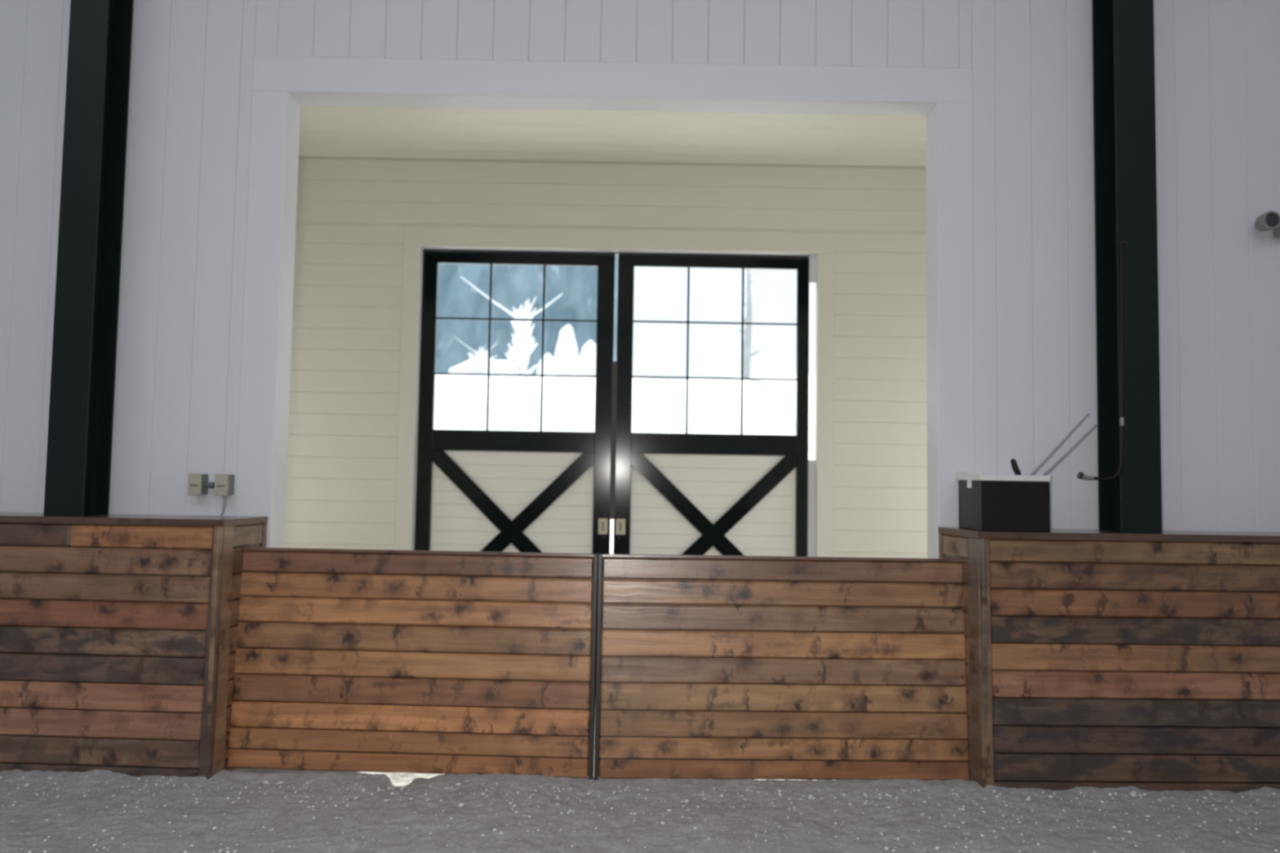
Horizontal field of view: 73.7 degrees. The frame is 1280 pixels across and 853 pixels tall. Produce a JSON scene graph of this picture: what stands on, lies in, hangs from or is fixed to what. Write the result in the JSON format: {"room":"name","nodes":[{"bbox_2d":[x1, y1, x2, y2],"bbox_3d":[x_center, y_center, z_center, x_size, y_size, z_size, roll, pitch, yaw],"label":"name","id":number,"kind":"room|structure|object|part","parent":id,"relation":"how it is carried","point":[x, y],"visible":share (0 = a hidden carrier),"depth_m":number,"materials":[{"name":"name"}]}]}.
{"room":"sports facility","nodes":[
{"label":"sports facility","id":0,"kind":"room"},
{"bbox_2d":[0,511,267,779],"bbox_3d":[-4.885,1.134,4.432,5.675,1.397,0.404,1,-3,0],"label":"wall","id":1,"kind":"structure","parent":0,"point":[117,639],"depth_m":4.30,"materials":[{"name":"brown wood"}]},
{"bbox_3d":[-2.145,1.186,4.278,0.056,1.362,0.040,1,-5,3],"label":"corner post","id":2,"kind":"part","parent":1,"relation":"part of","materials":[{"name":"brown wood"}]},
{"bbox_3d":[-2.126,1.188,4.309,0.026,1.362,0.123,0,-3,11],"label":"return post","id":3,"kind":"part","parent":1,"relation":"part of","materials":[{"name":"brown wood"}]},
{"bbox_2d":[284,156,927,558],"bbox_3d":[-0.165,-1.571,8.150,18.000,7.700,0.100,1,-3,0],"label":"wall","id":4,"kind":"structure","parent":0,"point":[353,214],"depth_m":8.09,"materials":[{"name":"beige wood"}]},
{"bbox_2d":[414,250,615,554],"bbox_3d":[-1.196,0.145,8.143,1.853,3.640,0.058,1,-3,-1],"label":"door","id":5,"kind":"structure","parent":4,"relation":"in","point":[477,491],"depth_m":8.12,"materials":[{"name":"black wood"}]},
{"bbox_3d":[-1.217,1.000,8.111,1.538,1.528,0.025,1,-3,-1],"label":"board panel","id":6,"kind":"part","parent":5,"relation":"part of","materials":[{"name":"beige wood"}]},
{"bbox_3d":[-0.351,0.947,8.092,0.090,0.150,0.006,1,-3,-1],"label":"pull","id":7,"kind":"part","parent":5,"relation":"part of","materials":[{"name":"beige metal"}]},
{"bbox_2d":[609,361,617,519],"bbox_3d":[-0.252,0.128,8.101,0.050,1.500,0.013,1,-3,0],"label":"door frame","id":8,"kind":"structure","parent":4,"relation":"attached to","point":[614,386],"depth_m":8.10,"materials":[{"name":"metal"}]},
{"bbox_2d":[394,225,834,556],"bbox_3d":[-0.228,0.196,8.013,4.090,4.155,0.026,1,-3,0],"label":"trim","id":9,"kind":"structure","parent":4,"relation":"attached to","point":[415,237],"depth_m":8.09,"materials":[{"name":"beige paint"}]},
{"bbox_2d":[423,248,808,257],"bbox_3d":[-0.195,-1.713,8.261,4.375,0.105,0.084,1,-3,0],"label":"door track","id":10,"kind":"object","parent":4,"relation":"attached to","point":[615,254],"depth_m":8.22,"materials":[{"name":"black metal"}]},
{"bbox_2d":[613,253,808,556],"bbox_3d":[0.685,0.175,8.146,1.845,3.640,0.058,1,-3,-1],"label":"door","id":11,"kind":"structure","parent":4,"relation":"in","point":[677,494],"depth_m":8.12,"materials":[{"name":"black wood"}]},
{"bbox_3d":[-0.184,0.948,8.065,0.090,0.150,0.006,1,-3,-1],"label":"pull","id":12,"kind":"part","parent":11,"relation":"part of","materials":[{"name":"beige metal"}]},
{"bbox_3d":[0.693,1.030,8.114,1.578,1.528,0.025,1,-3,-1],"label":"board panel","id":13,"kind":"part","parent":11,"relation":"part of","materials":[{"name":"beige wood"}]},
{"bbox_2d":[807,255,816,556],"bbox_3d":[1.629,0.330,8.102,0.062,3.955,0.025,1,-3,0],"label":"trim","id":14,"kind":"structure","parent":4,"relation":"attached to","point":[812,259],"depth_m":8.07,"materials":[{"name":"white paint"}]},
{"bbox_2d":[298,105,926,167],"bbox_3d":[-0.145,-2.635,6.596,9.200,0.060,3.117,1,-3,0],"label":"ceiling","id":15,"kind":"structure","parent":0,"point":[325,131],"depth_m":7.52,"materials":[{"name":"beige paint"}]},
{"bbox_2d":[0,0,1279,680],"bbox_3d":[-0.164,-1.245,4.860,16.000,6.700,0.163,1,-3,0],"label":"wall","id":16,"kind":"structure","parent":0,"point":[1217,62],"depth_m":4.78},
{"bbox_2d":[187,473,208,495],"bbox_3d":[-2.405,0.315,4.647,0.070,0.118,0.086,1,-3,0],"label":"outlet box","id":17,"kind":"object","parent":16,"relation":"attached to","point":[196,481],"visible":1,"depth_m":4.61,"materials":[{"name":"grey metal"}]},
{"bbox_3d":[-2.405,0.313,4.611,0.070,0.118,0.008,1,-3,0],"label":"plate","id":18,"kind":"part","parent":17,"relation":"part of","materials":[{"name":"beige plastic"}]},
{"bbox_2d":[204,482,214,488],"bbox_3d":[-2.334,0.320,4.649,0.075,0.034,0.034,1,-3,0],"label":"coupling","id":19,"kind":"object","parent":17,"relation":"attached to","point":[210,485],"visible":0.84,"depth_m":4.64,"materials":[{"name":"grey metal"}]},
{"bbox_2d":[213,473,234,517],"bbox_3d":[-2.257,0.371,4.611,0.085,0.229,0.153,1,-3,0],"label":"outlet box","id":20,"kind":"object","parent":16,"relation":"attached to","point":[224,483],"visible":1,"depth_m":4.61,"materials":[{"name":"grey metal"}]},
{"bbox_3d":[-2.263,0.315,4.611,0.071,0.118,0.008,1,-3,0],"label":"plate","id":21,"kind":"part","parent":20,"relation":"part of","materials":[{"name":"beige plastic"}]},
{"bbox_3d":[-2.240,0.426,4.584,0.020,0.117,0.110,2,-3,-17],"label":"cord","id":22,"kind":"part","parent":20,"relation":"part of","materials":[{"name":"grey plastic"}]},
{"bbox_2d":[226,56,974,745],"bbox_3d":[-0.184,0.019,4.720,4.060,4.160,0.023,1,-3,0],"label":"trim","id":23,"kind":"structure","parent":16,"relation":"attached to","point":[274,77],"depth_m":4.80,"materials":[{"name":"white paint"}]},
{"bbox_2d":[271,93,937,558],"bbox_3d":[-0.185,0.114,4.808,3.700,3.980,0.163,1,-3,0],"label":"trim","id":24,"kind":"structure","parent":16,"relation":"attached to","point":[295,100],"depth_m":4.87,"materials":[{"name":"white paint"}]},
{"bbox_2d":[1254,210,1279,238],"bbox_3d":[3.627,-1.112,4.717,0.455,0.120,0.128,1,-3,0],"label":"security camera","id":25,"kind":"object","parent":16,"relation":"attached to","point":[1269,220],"visible":1,"depth_m":4.66,"materials":[{"name":"white plastic"}]},
{"bbox_2d":[0,759,1279,852],"bbox_3d":[-0.189,1.359,-3.882,18.000,0.100,16.980,1,-3,0],"label":"floor","id":26,"kind":"structure","parent":0,"point":[242,819],"depth_m":3.84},
{"bbox_2d":[43,0,133,515],"bbox_3d":[-2.973,-1.301,4.641,0.202,6.700,0.224,1,-3,0],"label":"steel column","id":27,"kind":"structure","parent":26,"relation":"on","point":[81,420],"depth_m":4.55,"materials":[{"name":"black metal"}]},
{"bbox_2d":[226,546,598,779],"bbox_3d":[-1.166,1.224,4.411,1.879,1.157,0.135,1,-3,2],"label":"gate","id":28,"kind":"object","parent":26,"relation":"on","point":[363,660],"visible":0.98,"depth_m":4.39,"materials":[{"name":"brown wood"}]},
{"bbox_3d":[-1.156,0.659,4.481,1.879,0.016,0.055,1,-7,2],"label":"rail","id":29,"kind":"part","parent":28,"relation":"part of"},
{"bbox_2d":[0,775,1279,852],"bbox_3d":[-0.151,1.737,3.558,7.690,0.057,1.294,1,-3,0],"label":"clod","id":30,"kind":"object","parent":26,"relation":"on","point":[460,805],"visible":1,"depth_m":3.99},
{"bbox_2d":[593,553,969,780],"bbox_3d":[0.732,1.254,4.403,1.915,1.157,0.135,1,-3,-1],"label":"gate","id":31,"kind":"object","parent":26,"relation":"on","point":[717,667],"visible":0.99,"depth_m":4.38,"materials":[{"name":"brown wood"}]},
{"bbox_3d":[0.740,0.689,4.472,1.915,0.016,0.055,1,-7,-1],"label":"rail","id":32,"kind":"part","parent":31,"relation":"part of","materials":[{"name":"grey metal"}]},
{"bbox_2d":[1092,0,1162,533],"bbox_3d":[2.643,-1.212,4.652,0.212,6.700,0.224,1,-3,0],"label":"steel column","id":33,"kind":"structure","parent":26,"relation":"on","point":[1123,36],"depth_m":4.56,"materials":[{"name":"black metal"}]},
{"bbox_2d":[1077,240,1127,480],"bbox_3d":[2.434,-0.354,4.478,0.285,1.272,0.036,1,-3,0],"label":"power cord","id":34,"kind":"object","parent":33,"relation":"attached to","point":[1080,475],"visible":1,"depth_m":4.47,"materials":[{"name":"black rubber"}]},
{"bbox_2d":[937,527,1279,793],"bbox_3d":[4.466,1.283,4.449,5.684,1.397,0.404,1,-3,0],"label":"wall","id":35,"kind":"structure","parent":0,"point":[1100,659],"depth_m":4.30,"materials":[{"name":"brown wood"}]},
{"bbox_3d":[1.712,1.249,4.316,0.026,1.362,0.123,2,-3,-13],"label":"return post","id":36,"kind":"part","parent":35,"relation":"part of","materials":[{"name":"brown wood"}]},
{"bbox_3d":[1.732,1.248,4.285,0.056,1.362,0.040,1,-5,-1],"label":"corner post","id":37,"kind":"part","parent":35,"relation":"part of","materials":[{"name":"brown wood"}]},
{"bbox_2d":[956,458,1050,532],"bbox_3d":[1.919,0.358,4.526,0.364,0.377,0.332,1,-3,0],"label":"box","id":38,"kind":"object","parent":35,"relation":"on","point":[1018,503],"visible":1,"depth_m":4.36,"materials":[{"name":"black plastic"},{"name":"white plastic"}]},
{"bbox_3d":[1.922,0.273,4.530,0.360,0.031,0.332,1,-3,0],"label":"lid","id":39,"kind":"part","parent":38,"relation":"part of","materials":[{"name":"plastic"}]},
{"bbox_3d":[1.990,0.217,4.521,0.054,0.096,0.030,1,-3,0],"label":"lid handle","id":40,"kind":"part","parent":38,"relation":"part of","materials":[{"name":"black plastic"}]},
{"bbox_3d":[1.921,0.410,4.363,0.351,0.256,0.004,1,-3,0],"label":"panel","id":41,"kind":"part","parent":38,"relation":"part of","materials":[{"name":"black plastic"}]},
{"bbox_2d":[1030,413,1088,475],"bbox_3d":[2.215,0.092,4.498,0.432,0.345,0.013,2,-3,-24],"label":"rod","id":42,"kind":"object","parent":38,"relation":"on","point":[1049,455],"visible":1,"depth_m":4.49,"materials":[{"name":"grey metal"}]},
{"bbox_2d":[1042,423,1097,475],"bbox_3d":[2.272,0.120,4.497,0.433,0.291,0.013,2,-3,-26],"label":"rod","id":43,"kind":"object","parent":38,"relation":"on","point":[1057,462],"visible":1,"depth_m":4.49,"materials":[{"name":"grey metal"}]},
{"label":"outside","id":44,"kind":"structure","parent":0,"visible":0},
{"bbox_2d":[435,255,617,374],"bbox_3d":[-33.515,-19.851,82.784,73.000,44.062,30.000,1,-3,0],"label":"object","id":45,"kind":"structure","parent":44,"point":[512,285],"depth_m":77.77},
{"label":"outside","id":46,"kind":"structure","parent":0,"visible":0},
{"bbox_2d":[434,374,815,554],"bbox_3d":[-0.303,2.123,51.465,120.000,4.828,86.400,1,-3,0],"label":"snowy ground","id":47,"kind":"structure","parent":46,"point":[658,406],"depth_m":19.71,"materials":[{"name":"white snow"}]},
{"bbox_2d":[455,337,500,373],"bbox_3d":[-5.016,-1.979,26.304,1.378,1.583,0.858,2,-3,-17],"label":"frosted tree","id":48,"kind":"object","parent":47,"relation":"on","point":[480,354],"visible":0.9,"depth_m":26.28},
{"bbox_2d":[448,357,513,373],"bbox_3d":[-5.217,-1.490,29.334,3.057,1.726,3.096,1,-3,0],"label":"shrub","id":49,"kind":"object","parent":47,"relation":"on","point":[504,368],"visible":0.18,"depth_m":28.25,"materials":[{"name":"white plant"}]},
{"bbox_2d":[460,275,562,374],"bbox_3d":[-3.776,-2.752,24.907,2.998,3.251,0.758,1,-3,0],"label":"frosted tree","id":50,"kind":"object","parent":47,"relation":"on","point":[522,344],"visible":0.94,"depth_m":24.73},
{"bbox_2d":[536,352,554,374],"bbox_3d":[-3.008,-1.327,27.411,0.745,2.096,0.736,1,-3,0],"label":"shrub","id":51,"kind":"object","parent":47,"relation":"on","point":[548,361],"visible":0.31,"depth_m":27.20,"materials":[{"name":"white"}]},
{"bbox_2d":[554,324,578,375],"bbox_3d":[-2.211,-1.800,25.736,0.744,2.609,0.736,1,-3,0],"label":"shrub","id":52,"kind":"object","parent":47,"relation":"on","point":[566,356],"visible":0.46,"depth_m":25.49,"materials":[{"name":"white plant"}]},
{"bbox_2d":[577,340,595,375],"bbox_3d":[-1.406,-1.577,24.418,0.750,1.818,0.783,1,-3,0],"label":"shrub","id":53,"kind":"object","parent":47,"relation":"on","point":[587,359],"visible":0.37,"depth_m":24.12,"materials":[{"name":"white plant"}]},
{"bbox_2d":[736,269,761,377],"bbox_3d":[2.794,-2.962,22.865,0.655,3.907,0.694,3,-4,-39],"label":"bare tree","id":54,"kind":"object","parent":47,"relation":"on","point":[748,332],"visible":0.7,"depth_m":22.80,"materials":[{"name":"white plant"}]}
]}

